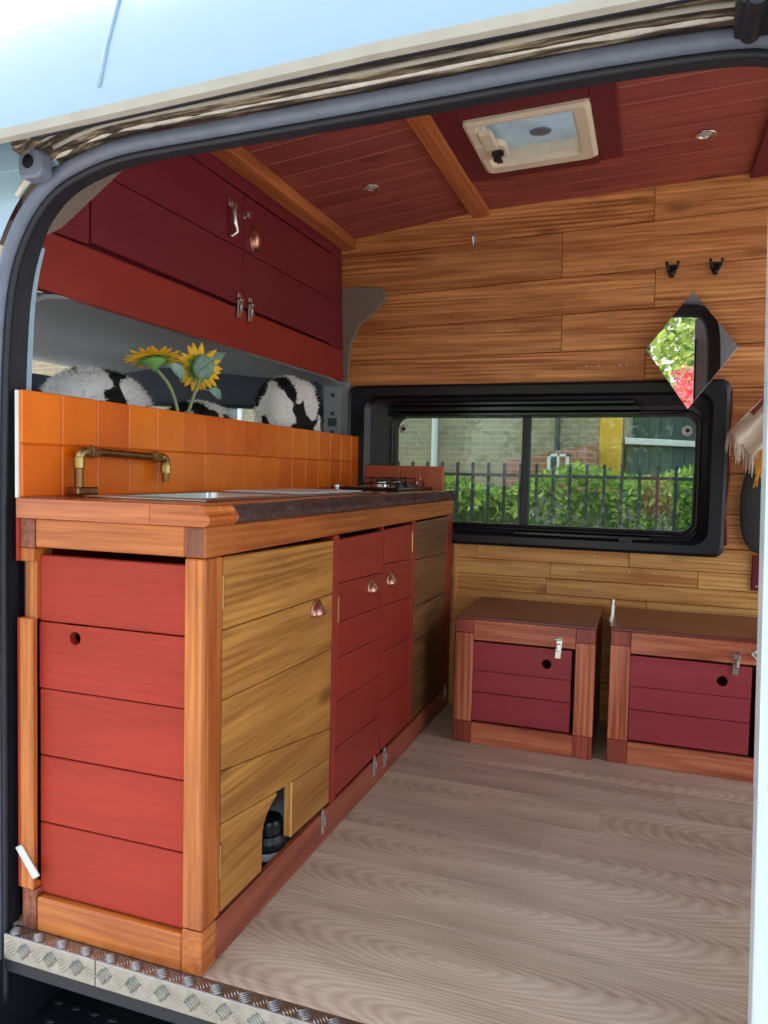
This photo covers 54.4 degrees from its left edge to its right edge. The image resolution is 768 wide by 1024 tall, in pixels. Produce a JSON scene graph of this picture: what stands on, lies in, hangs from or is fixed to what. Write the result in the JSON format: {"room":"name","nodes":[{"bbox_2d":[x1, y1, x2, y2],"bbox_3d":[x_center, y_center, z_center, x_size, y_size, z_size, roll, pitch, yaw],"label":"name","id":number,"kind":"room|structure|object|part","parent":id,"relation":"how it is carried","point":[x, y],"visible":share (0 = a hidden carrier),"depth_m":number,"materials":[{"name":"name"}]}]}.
{"room":"vehicle interior","nodes":[
{"label":"vehicle interior","id":0,"kind":"room"},
{"bbox_2d":[0,142,58,239],"bbox_3d":[-0.919,0.147,1.543,0.787,1.760,0.015,2,3,19],"label":"wall pillar","id":1,"kind":"structure","parent":0,"point":[10,179],"depth_m":1.44,"materials":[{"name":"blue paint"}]},
{"bbox_2d":[32,292,341,386],"bbox_3d":[-1.070,-0.543,2.635,1.251,0.238,1.964,2,3,20],"label":"ceiling","id":2,"kind":"structure","parent":0,"point":[68,333],"depth_m":2.69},
{"bbox_2d":[31,373,53,391],"bbox_3d":[-1.852,-0.306,2.894,0.509,0.560,1.900,2,3,20],"label":"window","id":3,"kind":"structure","parent":2,"relation":"attached to","point":[37,379],"depth_m":3.27,"materials":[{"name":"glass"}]},
{"bbox_2d":[321,382,350,434],"bbox_3d":[-0.212,-0.292,3.313,0.138,0.560,0.086,2,3,20],"label":"wall pillar","id":4,"kind":"structure","parent":0,"point":[335,400],"depth_m":3.27,"materials":[{"name":"grey metal"}]},
{"bbox_2d":[13,702,753,1023],"bbox_3d":[0.723,0.897,2.045,2.600,0.040,1.886,2,3,20],"label":"floor","id":5,"kind":"structure","parent":0,"point":[471,883],"depth_m":1.70,"materials":[{"name":"grey wood"}]},
{"bbox_2d":[16,500,452,976],"bbox_3d":[-0.229,0.391,2.339,0.469,0.898,1.865,2,3,20],"label":"kitchen cabinet","id":6,"kind":"object","parent":5,"relation":"on","point":[165,704],"depth_m":1.53,"materials":[{"name":"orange wood"}]},
{"bbox_3d":[-0.738,0.724,1.547,0.062,0.066,0.004,2,3,20],"label":"tape strip","id":7,"kind":"part","parent":6,"relation":"part of","materials":[{"name":"white plastic"}]},
{"bbox_3d":[-0.725,0.441,1.561,0.038,0.860,0.054,2,3,20],"label":"post","id":8,"kind":"part","parent":6,"relation":"part of","materials":[{"name":"orange wood"}]},
{"bbox_3d":[-0.551,0.842,1.509,0.353,0.072,0.030,2,3,20],"label":"rail","id":9,"kind":"part","parent":6,"relation":"part of","materials":[{"name":"orange wood"}]},
{"bbox_3d":[-0.534,0.048,1.467,0.353,0.058,0.030,2,3,20],"label":"rail","id":10,"kind":"part","parent":6,"relation":"part of","materials":[{"name":"orange wood"}]},
{"bbox_3d":[-0.542,0.448,1.496,0.357,0.709,0.018,2,3,20],"label":"panel","id":11,"kind":"part","parent":6,"relation":"part of","materials":[{"name":"red wood"}]},
{"bbox_3d":[-0.351,0.056,1.386,0.042,0.054,0.001,2,3,20],"label":"rail","id":12,"kind":"part","parent":6,"relation":"part of","materials":[{"name":"brown wood"}]},
{"bbox_3d":[-0.350,0.485,1.438,0.045,0.800,0.062,2,3,20],"label":"corner post","id":13,"kind":"part","parent":6,"relation":"part of","materials":[{"name":"orange wood"}]},
{"bbox_2d":[16,488,457,526],"bbox_3d":[-0.211,-0.039,2.311,0.464,0.039,1.869,2,3,20],"label":"countertop","id":14,"kind":"structure","parent":6,"relation":"on","point":[76,508],"depth_m":1.49,"materials":[{"name":"brown wood"}]},
{"bbox_2d":[67,445,170,494],"bbox_3d":[-0.612,-0.099,1.765,0.032,0.110,0.342,2,3,20],"label":"tap","id":15,"kind":"object","parent":14,"relation":"on","point":[90,451],"visible":1,"depth_m":1.66,"materials":[{"name":"gold metal"}]},
{"bbox_2d":[84,491,371,557],"bbox_3d":[-0.345,0.014,2.020,0.307,0.131,0.960,2,3,20],"label":"sink","id":16,"kind":"object","parent":14,"relation":"in","point":[201,496],"visible":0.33,"depth_m":1.82,"materials":[{"name":"metal"}]},
{"bbox_2d":[124,493,269,557],"bbox_3d":[-0.428,0.025,1.795,0.230,0.130,0.394,2,3,20],"label":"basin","id":17,"kind":"object","parent":16,"relation":"in","point":[171,495],"depth_m":1.92,"materials":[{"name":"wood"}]},
{"bbox_2d":[225,488,361,493],"bbox_3d":[-0.253,-0.062,2.206,0.240,0.004,0.420,2,3,20],"label":"chopping board","id":18,"kind":"object","parent":16,"relation":"on","point":[281,490],"visible":1,"depth_m":2.11,"materials":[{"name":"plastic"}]},
{"bbox_2d":[333,484,340,489],"bbox_3d":[-0.169,-0.089,2.664,0.034,0.024,0.034,2,3,20],"label":"metal finial","id":19,"kind":"object","parent":14,"relation":"on","point":[336,486],"visible":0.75,"depth_m":2.66,"materials":[{"name":"silver metal"}]},
{"bbox_2d":[331,477,432,490],"bbox_3d":[0.005,-0.115,2.970,0.270,0.050,0.455,2,3,20],"label":"gas hob","id":20,"kind":"object","parent":14,"relation":"in","point":[377,485],"visible":1,"depth_m":2.86,"materials":[{"name":"metal"}]},
{"bbox_3d":[-0.014,-0.109,2.889,0.068,0.021,0.068,2,3,20],"label":"burner","id":21,"kind":"part","parent":20,"relation":"part of","materials":[{"name":"metal"}]},
{"bbox_2d":[343,485,420,487],"bbox_3d":[-0.003,-0.102,2.981,0.210,0.002,0.350,2,3,20],"label":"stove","id":22,"kind":"object","parent":20,"relation":"on","point":[374,486],"depth_m":2.86,"materials":[{"name":"metal"}]},
{"bbox_3d":[0.004,-0.095,2.971,0.270,0.010,0.455,2,3,20],"label":"plate","id":23,"kind":"part","parent":20,"relation":"part of","materials":[{"name":"metal"}]},
{"bbox_3d":[0.055,-0.101,2.785,0.030,0.022,0.030,2,3,20],"label":"control knob","id":24,"kind":"part","parent":20,"relation":"part of","materials":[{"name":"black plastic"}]},
{"bbox_3d":[0.089,-0.105,2.880,0.030,0.022,0.030,2,3,20],"label":"control knob","id":25,"kind":"part","parent":20,"relation":"part of","materials":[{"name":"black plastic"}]},
{"bbox_2d":[365,465,443,489],"bbox_3d":[0.070,-0.149,3.188,0.381,0.097,0.016,2,3,20],"label":"tiled upstand","id":26,"kind":"object","parent":14,"relation":"on","point":[433,476],"visible":0.61,"depth_m":3.16,"materials":[{"name":"tile"}]},
{"bbox_3d":[-0.242,0.408,2.365,0.429,0.860,1.826,2,3,20],"label":"panel","id":27,"kind":"part","parent":6,"relation":"part of","materials":[{"name":"red wood"}]},
{"bbox_3d":[-0.236,0.429,1.716,0.018,0.708,0.530,2,3,20],"label":"ochre door","id":28,"kind":"part","parent":6,"relation":"part of","materials":[{"name":"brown wood"}]},
{"bbox_3d":[-0.159,0.236,1.855,0.023,0.039,0.068,2,3,20],"label":"cup handle","id":29,"kind":"part","parent":6,"relation":"part of","materials":[{"name":"silver metal"}]},
{"bbox_3d":[-0.042,0.017,2.250,0.045,0.058,1.838,2,3,20],"label":"rail","id":30,"kind":"part","parent":6,"relation":"part of","materials":[{"name":"orange wood"}]},
{"bbox_3d":[-0.038,0.806,2.312,0.018,0.080,1.787,2,3,20],"label":"skirting","id":31,"kind":"part","parent":6,"relation":"part of","materials":[{"name":"brown wood"}]},
{"bbox_3d":[-0.076,0.413,2.164,0.018,0.697,0.338,2,3,20],"label":"plank door","id":32,"kind":"part","parent":6,"relation":"part of","materials":[{"name":"red paint"}]},
{"bbox_3d":[-0.028,0.217,2.219,0.023,0.039,0.068,2,3,20],"label":"cup handle","id":33,"kind":"part","parent":6,"relation":"part of","materials":[{"name":"silver metal"}]},
{"bbox_3d":[0.029,0.209,2.378,0.023,0.039,0.068,2,3,20],"label":"cup handle","id":34,"kind":"part","parent":6,"relation":"part of","materials":[{"name":"silver metal"}]},
{"bbox_3d":[0.035,0.398,2.474,0.018,0.699,0.286,2,3,20],"label":"plank door","id":35,"kind":"part","parent":6,"relation":"part of","materials":[{"name":"red paint"}]},
{"bbox_3d":[0.168,0.379,2.847,0.018,0.703,0.430,2,3,20],"label":"plank door","id":36,"kind":"part","parent":6,"relation":"part of","materials":[{"name":"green wood"}]},
{"bbox_2d":[262,810,285,867],"bbox_3d":[-0.283,0.798,1.791,0.096,0.139,0.096,2,3,20],"label":"container","id":37,"kind":"object","parent":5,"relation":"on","point":[273,838],"visible":0.51,"depth_m":1.75,"materials":[{"name":"black plastic"}]},
{"bbox_2d":[269,787,283,826],"bbox_3d":[-0.392,0.686,1.918,0.190,0.344,0.540,2,3,20],"label":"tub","id":38,"kind":"object","parent":5,"relation":"on","point":[277,805],"visible":0.02,"depth_m":1.98,"materials":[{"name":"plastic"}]},
{"bbox_2d":[453,597,603,759],"bbox_3d":[0.555,0.601,2.822,0.490,0.462,0.442,2,3,20],"label":"storage box","id":39,"kind":"object","parent":5,"relation":"on","point":[528,673],"visible":1,"depth_m":2.64,"materials":[{"name":"brown wood"}]},
{"bbox_3d":[0.484,0.802,2.646,0.356,0.076,0.020,2,3,20],"label":"rail","id":40,"kind":"part","parent":39,"relation":"part of","materials":[{"name":"brown wood"}]},
{"bbox_3d":[0.483,0.614,2.640,0.344,0.286,0.014,2,3,20],"label":"plank door","id":41,"kind":"part","parent":39,"relation":"part of","materials":[{"name":"paint"}]},
{"bbox_3d":[0.553,0.821,2.843,0.452,0.012,0.394,2,3,20],"label":"panel","id":42,"kind":"part","parent":39,"relation":"part of","materials":[{"name":"brown wood"}]},
{"bbox_3d":[0.492,0.427,2.626,0.356,0.073,0.020,2,3,20],"label":"rail","id":43,"kind":"part","parent":39,"relation":"part of","materials":[{"name":"brown wood"}]},
{"bbox_3d":[0.561,0.376,2.814,0.490,0.012,0.434,2,3,20],"label":"lid","id":44,"kind":"part","parent":39,"relation":"part of","materials":[{"name":"brown wood"}]},
{"bbox_3d":[0.627,0.598,3.024,0.452,0.450,0.014,2,3,20],"label":"panel","id":45,"kind":"part","parent":39,"relation":"part of","materials":[{"name":"brown wood"}]},
{"bbox_3d":[0.781,0.616,2.760,0.015,0.450,0.409,2,3,20],"label":"panel","id":46,"kind":"part","parent":39,"relation":"part of","materials":[{"name":"brown wood"}]},
{"bbox_2d":[606,599,757,781],"bbox_3d":[1.072,0.596,2.640,0.548,0.515,0.438,2,3,20],"label":"storage box","id":47,"kind":"object","parent":5,"relation":"on","point":[682,685],"visible":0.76,"depth_m":2.48,"materials":[{"name":"brown wood"}]},
{"bbox_3d":[1.087,0.396,2.634,0.532,0.012,0.422,2,3,20],"label":"lid","id":48,"kind":"part","parent":47,"relation":"part of","materials":[{"name":"brown wood"}]},
{"bbox_3d":[1.004,0.634,2.468,0.370,0.288,0.014,2,3,20],"label":"plank door","id":49,"kind":"part","parent":47,"relation":"part of","materials":[{"name":"paint"}]},
{"bbox_3d":[1.011,0.823,2.471,0.398,0.076,0.020,2,3,20],"label":"rail","id":50,"kind":"part","parent":47,"relation":"part of","materials":[{"name":"brown wood"}]},
{"bbox_3d":[1.079,0.843,2.662,0.494,0.012,0.382,2,3,20],"label":"panel","id":51,"kind":"part","parent":47,"relation":"part of","materials":[{"name":"brown wood"}]},
{"bbox_3d":[1.150,0.619,2.838,0.494,0.452,0.014,2,3,20],"label":"panel","id":52,"kind":"part","parent":47,"relation":"part of","materials":[{"name":"brown wood"}]},
{"bbox_3d":[1.020,0.446,2.451,0.398,0.073,0.020,2,3,20],"label":"rail","id":53,"kind":"part","parent":47,"relation":"part of","materials":[{"name":"brown wood"}]},
{"bbox_2d":[0,0,767,913],"bbox_3d":[0.243,-0.110,1.370,4.070,2.342,0.719,2,3,20],"label":"wall","id":54,"kind":"structure","parent":0,"point":[73,73],"depth_m":1.16,"materials":[{"name":"grey metal"}]},
{"bbox_3d":[-0.656,0.181,1.537,0.247,1.703,0.028,2,3,20],"label":"pillar trim","id":55,"kind":"part","parent":54,"relation":"part of","materials":[{"name":"black rubber"}]},
{"bbox_2d":[0,924,363,1023],"bbox_3d":[-0.084,1.115,1.444,1.700,0.454,0.400,2,3,20],"label":"door sill plate","id":56,"kind":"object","parent":54,"relation":"attached to","point":[55,979],"depth_m":1.47,"materials":[{"name":"metal"}]},
{"bbox_2d":[0,959,173,1023],"bbox_3d":[-0.045,1.048,1.438,1.528,0.210,0.380,2,3,20],"label":"step","id":57,"kind":"structure","parent":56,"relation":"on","point":[40,992],"depth_m":1.60,"materials":[{"name":"black plastic"}]},
{"bbox_2d":[15,389,357,497],"bbox_3d":[-0.425,-0.177,2.383,0.015,0.219,1.866,2,3,20],"label":"tile backsplash","id":58,"kind":"structure","parent":54,"relation":"attached to","point":[205,453],"depth_m":1.94,"materials":[{"name":"orange tile"}]},
{"bbox_2d":[123,346,184,410],"bbox_3d":[-0.601,-0.287,1.953,0.154,0.277,0.155,0,3,-18],"label":"sunflower","id":59,"kind":"object","parent":58,"relation":"attached to","point":[152,358],"visible":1,"depth_m":1.94,"materials":[{"name":"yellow plant"}]},
{"bbox_3d":[-0.577,-0.266,1.998,0.010,0.231,0.112,3,3,23],"label":"stem","id":60,"kind":"part","parent":59,"relation":"part of","materials":[{"name":"green plant"}]},
{"bbox_2d":[177,342,228,412],"bbox_3d":[-0.529,-0.324,2.158,0.092,0.331,0.198,3,4,36],"label":"sunflower","id":61,"kind":"object","parent":58,"relation":"attached to","point":[200,368],"visible":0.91,"depth_m":2.15,"materials":[{"name":"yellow plant"}]},
{"bbox_3d":[-0.537,-0.282,2.104,0.010,0.255,0.105,2,3,18],"label":"stem","id":62,"kind":"part","parent":61,"relation":"part of","materials":[{"name":"green plant"}]},
{"bbox_3d":[0.262,-0.933,1.328,4.070,0.693,0.717,2,3,20],"label":"panel","id":63,"kind":"part","parent":54,"relation":"part of","materials":[{"name":"white paint"}]},
{"bbox_2d":[0,17,767,1005],"bbox_3d":[-0.094,0.165,1.291,1.567,1.786,0.099,2,3,20],"label":"trim","id":64,"kind":"structure","parent":54,"relation":"attached to","point":[714,48],"depth_m":1.31,"materials":[{"name":"grey rubber"}]},
{"bbox_2d":[748,232,767,1023],"bbox_3d":[1.052,0.284,0.720,1.286,1.740,0.072,2,3,20],"label":"door","id":65,"kind":"structure","parent":54,"relation":"in","point":[758,958],"depth_m":0.91,"materials":[{"name":"paint"}]},
{"bbox_2d":[750,121,767,177],"bbox_3d":[1.088,-1.165,1.954,0.070,0.021,1.540,2,3,20],"label":"overhead cabinet","id":66,"kind":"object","parent":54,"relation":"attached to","point":[760,166],"depth_m":2.51,"materials":[{"name":"red paint"}]},
{"bbox_2d":[209,67,767,238],"bbox_3d":[0.771,-1.159,2.122,2.720,0.187,1.656,2,3,20],"label":"ceiling","id":67,"kind":"structure","parent":0,"point":[661,117],"depth_m":2.49,"materials":[{"name":"red wood"}]},
{"bbox_2d":[177,121,355,251],"bbox_3d":[-0.396,-1.105,2.487,0.058,0.048,1.540,2,3,20],"label":"trim","id":68,"kind":"structure","parent":67,"relation":"attached to","point":[238,159],"depth_m":2.58,"materials":[{"name":"brown wood"}]},
{"bbox_2d":[362,184,379,191],"bbox_3d":[-0.046,-1.158,2.668,0.068,0.010,0.068,2,3,20],"label":"recessed light","id":69,"kind":"object","parent":67,"relation":"in","point":[374,187],"visible":1,"depth_m":2.67,"materials":[{"name":"metal"}]},
{"bbox_2d":[406,114,489,218],"bbox_3d":[0.142,-1.158,2.292,0.070,0.027,1.540,2,3,20],"label":"trim","id":70,"kind":"structure","parent":67,"relation":"attached to","point":[425,127],"depth_m":2.48,"materials":[{"name":"brown wood"}]},
{"bbox_2d":[431,82,622,182],"bbox_3d":[0.448,-1.167,2.277,0.512,0.037,0.638,2,3,20],"label":"trim","id":71,"kind":"structure","parent":67,"relation":"attached to","point":[604,97],"depth_m":2.22,"materials":[{"name":"red paint"}]},
{"bbox_2d":[463,96,597,172],"bbox_3d":[0.465,-1.162,2.327,0.367,0.102,0.383,2,3,20],"label":"ceiling vent","id":72,"kind":"object","parent":67,"relation":"in","point":[563,132],"visible":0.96,"depth_m":2.35,"materials":[{"name":"beige plastic"}]},
{"bbox_3d":[0.365,-1.132,2.389,0.040,0.032,0.070,2,3,20],"label":"crank knob","id":73,"kind":"part","parent":72,"relation":"part of","materials":[{"name":"black plastic"}]},
{"bbox_3d":[0.467,-1.202,2.323,0.340,0.020,0.370,2,3,20],"label":"lid","id":74,"kind":"part","parent":72,"relation":"part of","materials":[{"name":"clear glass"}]},
{"bbox_2d":[694,130,717,139],"bbox_3d":[1.012,-1.187,2.348,0.068,0.010,0.068,2,3,20],"label":"recessed light","id":75,"kind":"object","parent":67,"relation":"in","point":[705,134],"visible":1,"depth_m":2.35,"materials":[{"name":"metal"}]},
{"bbox_2d":[252,27,728,112],"bbox_3d":[0.419,-0.118,1.252,2.721,2.158,0.325,2,3,20],"label":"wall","id":76,"kind":"structure","parent":0,"point":[725,27],"depth_m":1.18,"materials":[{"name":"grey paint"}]},
{"bbox_2d":[18,131,151,235],"bbox_3d":[-0.686,-0.827,1.758,0.015,0.529,0.430,2,3,20],"label":"trim","id":77,"kind":"structure","parent":76,"relation":"attached to","point":[81,199],"depth_m":1.70,"materials":[{"name":"grey carpet"}]},
{"bbox_2d":[341,173,767,721],"bbox_3d":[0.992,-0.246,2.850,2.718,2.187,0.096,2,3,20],"label":"wall","id":78,"kind":"structure","parent":0,"point":[575,277],"depth_m":2.92,"materials":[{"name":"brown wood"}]},
{"bbox_2d":[0,127,342,380],"bbox_3d":[-0.674,-0.821,2.507,0.527,0.570,1.728,2,3,20],"label":"upper cabinet","id":79,"kind":"object","parent":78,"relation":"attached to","point":[189,245],"visible":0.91,"depth_m":2.23,"materials":[{"name":"paint"}]},
{"bbox_3d":[-0.584,-0.836,2.103,0.019,0.358,0.699,2,3,20],"label":"cupboard door","id":80,"kind":"part","parent":79,"relation":"part of","materials":[{"name":"red paint"}]},
{"bbox_3d":[-0.477,-0.596,2.447,0.025,0.137,1.728,2,3,20],"label":"rail","id":81,"kind":"part","parent":79,"relation":"part of","materials":[{"name":"paint"}]},
{"bbox_3d":[-0.491,-0.815,2.433,0.005,0.545,1.649,2,3,20],"label":"panel","id":82,"kind":"part","parent":79,"relation":"part of","materials":[{"name":"red paint"}]},
{"bbox_3d":[-0.468,-0.920,2.339,0.034,0.124,0.046,2,3,20],"label":"hook handle","id":83,"kind":"part","parent":79,"relation":"part of","materials":[{"name":"metal"}]},
{"bbox_3d":[-0.442,-0.961,2.420,0.026,0.026,0.026,2,3,20],"label":"knob","id":84,"kind":"part","parent":79,"relation":"part of","materials":[{"name":"metal"}]},
{"bbox_3d":[-0.428,-1.071,2.533,0.025,0.063,1.402,2,3,20],"label":"rail","id":85,"kind":"part","parent":79,"relation":"part of","materials":[{"name":"red paint"}]},
{"bbox_3d":[-0.431,-0.910,2.492,0.048,0.096,0.049,0,3,-24],"label":"oval handle","id":86,"kind":"part","parent":79,"relation":"part of","materials":[{"name":"silver metal"}]},
{"bbox_3d":[-0.347,-0.867,2.765,0.019,0.360,0.700,2,3,20],"label":"cupboard door","id":87,"kind":"part","parent":79,"relation":"part of","materials":[{"name":"red paint"}]},
{"bbox_2d":[123,368,320,408],"bbox_3d":[-0.934,0.160,3.572,1.361,1.798,0.102,2,3,20],"label":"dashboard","id":88,"kind":"structure","parent":78,"relation":"in","point":[237,391],"depth_m":3.47,"materials":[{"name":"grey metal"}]},
{"bbox_2d":[338,287,386,381],"bbox_3d":[-0.105,-0.753,3.219,0.247,0.425,0.048,2,3,20],"label":"trim","id":89,"kind":"structure","parent":78,"relation":"attached to","point":[359,304],"depth_m":3.21,"materials":[{"name":"grey carpet"}]},
{"bbox_2d":[450,543,457,702],"bbox_3d":[0.296,0.459,3.151,0.014,0.700,0.010,2,3,20],"label":"trim","id":90,"kind":"structure","parent":78,"relation":"attached to","point":[455,545],"depth_m":3.15,"materials":[{"name":"brown wood"}]},
{"bbox_2d":[472,233,475,252],"bbox_3d":[0.357,-1.082,2.998,0.014,0.084,0.028,2,3,20],"label":"wall hook","id":91,"kind":"object","parent":78,"relation":"attached to","point":[473,234],"visible":1,"depth_m":3.00,"materials":[{"name":"metal"}]},
{"bbox_2d":[349,379,730,556],"bbox_3d":[0.567,-0.190,3.044,1.510,0.660,0.098,2,3,20],"label":"window","id":92,"kind":"structure","parent":78,"relation":"in","point":[376,413],"depth_m":2.96,"materials":[{"name":"black plastic"}]},
{"bbox_3d":[0.777,0.104,2.965,0.525,0.034,0.034,2,3,20],"label":"slider rail","id":93,"kind":"part","parent":92,"relation":"part of","materials":[{"name":"black plastic"}]},
{"bbox_2d":[725,390,733,545],"bbox_3d":[1.278,-0.163,2.773,0.015,0.576,0.008,2,3,20],"label":"cable","id":94,"kind":"object","parent":92,"relation":"attached to","point":[732,398],"visible":0.91,"depth_m":2.77,"materials":[{"name":"plastic"}]},
{"bbox_2d":[665,261,679,277],"bbox_3d":[1.064,-0.894,2.759,0.052,0.053,0.049,2,3,20],"label":"coat hook","id":95,"kind":"object","parent":78,"relation":"attached to","point":[671,269],"visible":1,"depth_m":2.76,"materials":[{"name":"black metal"}]},
{"bbox_3d":[1.071,-0.895,2.780,0.043,0.047,0.006,2,3,20],"label":"plate","id":96,"kind":"part","parent":95,"relation":"part of","materials":[{"name":"black plastic"}]},
{"bbox_2d":[646,292,737,408],"bbox_3d":[1.126,-0.591,2.741,0.314,0.422,0.050,2,3,20],"label":"mirror","id":97,"kind":"object","parent":78,"relation":"attached to","point":[692,347],"visible":1,"depth_m":2.74,"materials":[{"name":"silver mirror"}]},
{"bbox_2d":[709,258,723,274],"bbox_3d":[1.203,-0.888,2.710,0.052,0.053,0.049,2,3,20],"label":"coat hook","id":98,"kind":"object","parent":78,"relation":"attached to","point":[714,266],"visible":1,"depth_m":2.71,"materials":[{"name":"black metal"}]},
{"bbox_3d":[1.211,-0.889,2.730,0.043,0.047,0.006,2,3,20],"label":"plate","id":99,"kind":"part","parent":98,"relation":"part of","materials":[{"name":"black plastic"}]},
{"bbox_2d":[725,395,763,487],"bbox_3d":[1.347,-0.251,2.651,0.247,0.336,0.070,2,3,14],"label":"fringed throw","id":100,"kind":"object","parent":78,"relation":"hanging from","point":[747,434],"visible":0.81,"depth_m":2.65,"materials":[{"name":"beige fabric"}]},
{"bbox_2d":[740,467,760,553],"bbox_3d":[1.388,-0.080,2.712,0.169,0.471,0.052,2,3,13],"label":"bag","id":101,"kind":"object","parent":78,"relation":"hanging from","point":[750,497],"visible":0.53,"depth_m":2.72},
{"bbox_2d":[751,555,758,590],"bbox_3d":[1.388,0.226,2.746,0.068,0.130,0.018,2,3,20],"label":"trim","id":102,"kind":"structure","parent":78,"relation":"attached to","point":[755,558],"depth_m":2.75,"materials":[{"name":"red paint"}]},
{"bbox_3d":[-1.332,1.113,2.788,1.850,0.040,1.928,2,3,20],"label":"floor","id":103,"kind":"structure","parent":0,"visible":0},
{"bbox_2d":[30,365,154,497],"bbox_3d":[-1.001,0.359,2.179,0.621,1.546,0.420,2,3,20],"label":"seat","id":104,"kind":"object","parent":103,"relation":"on","point":[96,383],"visible":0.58,"depth_m":1.98,"materials":[{"name":"white fabric"}]},
{"bbox_2d":[166,399,232,418],"bbox_3d":[-0.844,0.355,2.680,0.621,1.507,0.402,2,3,20],"label":"seat","id":105,"kind":"object","parent":103,"relation":"on","point":[208,408],"visible":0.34,"depth_m":2.51,"materials":[{"name":"white fabric"}]},
{"bbox_2d":[253,374,325,488],"bbox_3d":[-0.578,0.274,3.045,0.621,1.642,0.440,2,3,20],"label":"seat","id":106,"kind":"object","parent":103,"relation":"on","point":[287,401],"visible":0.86,"depth_m":2.80,"materials":[{"name":"white fabric"}]},
{"bbox_3d":[-0.362,1.556,1.458,60.000,0.100,80.000,2,3,20],"label":"ground","id":107,"kind":"structure","parent":0,"visible":0},
{"bbox_2d":[0,245,632,491],"bbox_3d":[-3.103,-3.333,13.907,14.730,8.220,4.400,2,3,20],"label":"house","id":108,"kind":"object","parent":107,"relation":"on","point":[481,441],"visible":0.02,"depth_m":10.28,"materials":[{"name":"brick"}]},
{"bbox_3d":[-2.650,-1.612,11.689,0.880,1.080,0.013,2,3,20],"label":"pane","id":109,"kind":"part","parent":108,"relation":"part of","materials":[{"name":"glass"}]},
{"bbox_2d":[398,461,693,530],"bbox_3d":[-0.103,0.406,6.388,8.100,1.685,0.020,2,3,20],"label":"railing","id":110,"kind":"object","parent":107,"relation":"on","point":[457,474],"visible":0.12,"depth_m":5.80,"materials":[{"name":"black metal"}]},
{"bbox_3d":[-0.086,-0.338,6.349,8.100,0.025,0.020,2,3,20],"label":"rail","id":111,"kind":"part","parent":110,"relation":"part of","materials":[{"name":"black metal"}]},
{"bbox_2d":[506,443,598,490],"bbox_3d":[2.121,0.131,9.519,1.070,2.000,0.640,2,3,20],"label":"outbuilding","id":112,"kind":"object","parent":107,"relation":"on","point":[588,453],"visible":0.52,"depth_m":9.17,"materials":[{"name":"red brick"}]},
{"bbox_3d":[2.082,-0.574,9.195,0.100,0.240,0.013,2,3,20],"label":"pane","id":113,"kind":"part","parent":112,"relation":"part of","materials":[{"name":"glass"}]},
{"bbox_2d":[433,460,693,530],"bbox_3d":[-0.142,0.281,7.040,8.734,1.863,1.060,2,3,20],"label":"hedge","id":114,"kind":"object","parent":107,"relation":"on","point":[647,500],"visible":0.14,"depth_m":6.28,"materials":[{"name":"green plant"}]},
{"bbox_2d":[625,438,694,493],"bbox_3d":[4.399,0.090,10.292,2.060,2.100,2.250,2,3,20],"label":"shed","id":115,"kind":"object","parent":107,"relation":"on","point":[668,454],"visible":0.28,"depth_m":9.52,"materials":[{"name":"green wood"}]},
{"bbox_2d":[632,417,695,451],"bbox_3d":[7.763,-2.092,13.961,8.150,6.217,3.100,2,3,20],"label":"barn","id":116,"kind":"object","parent":107,"relation":"on","point":[667,428],"visible":0.02,"depth_m":13.52,"materials":[{"name":"green wood"}]}
]}

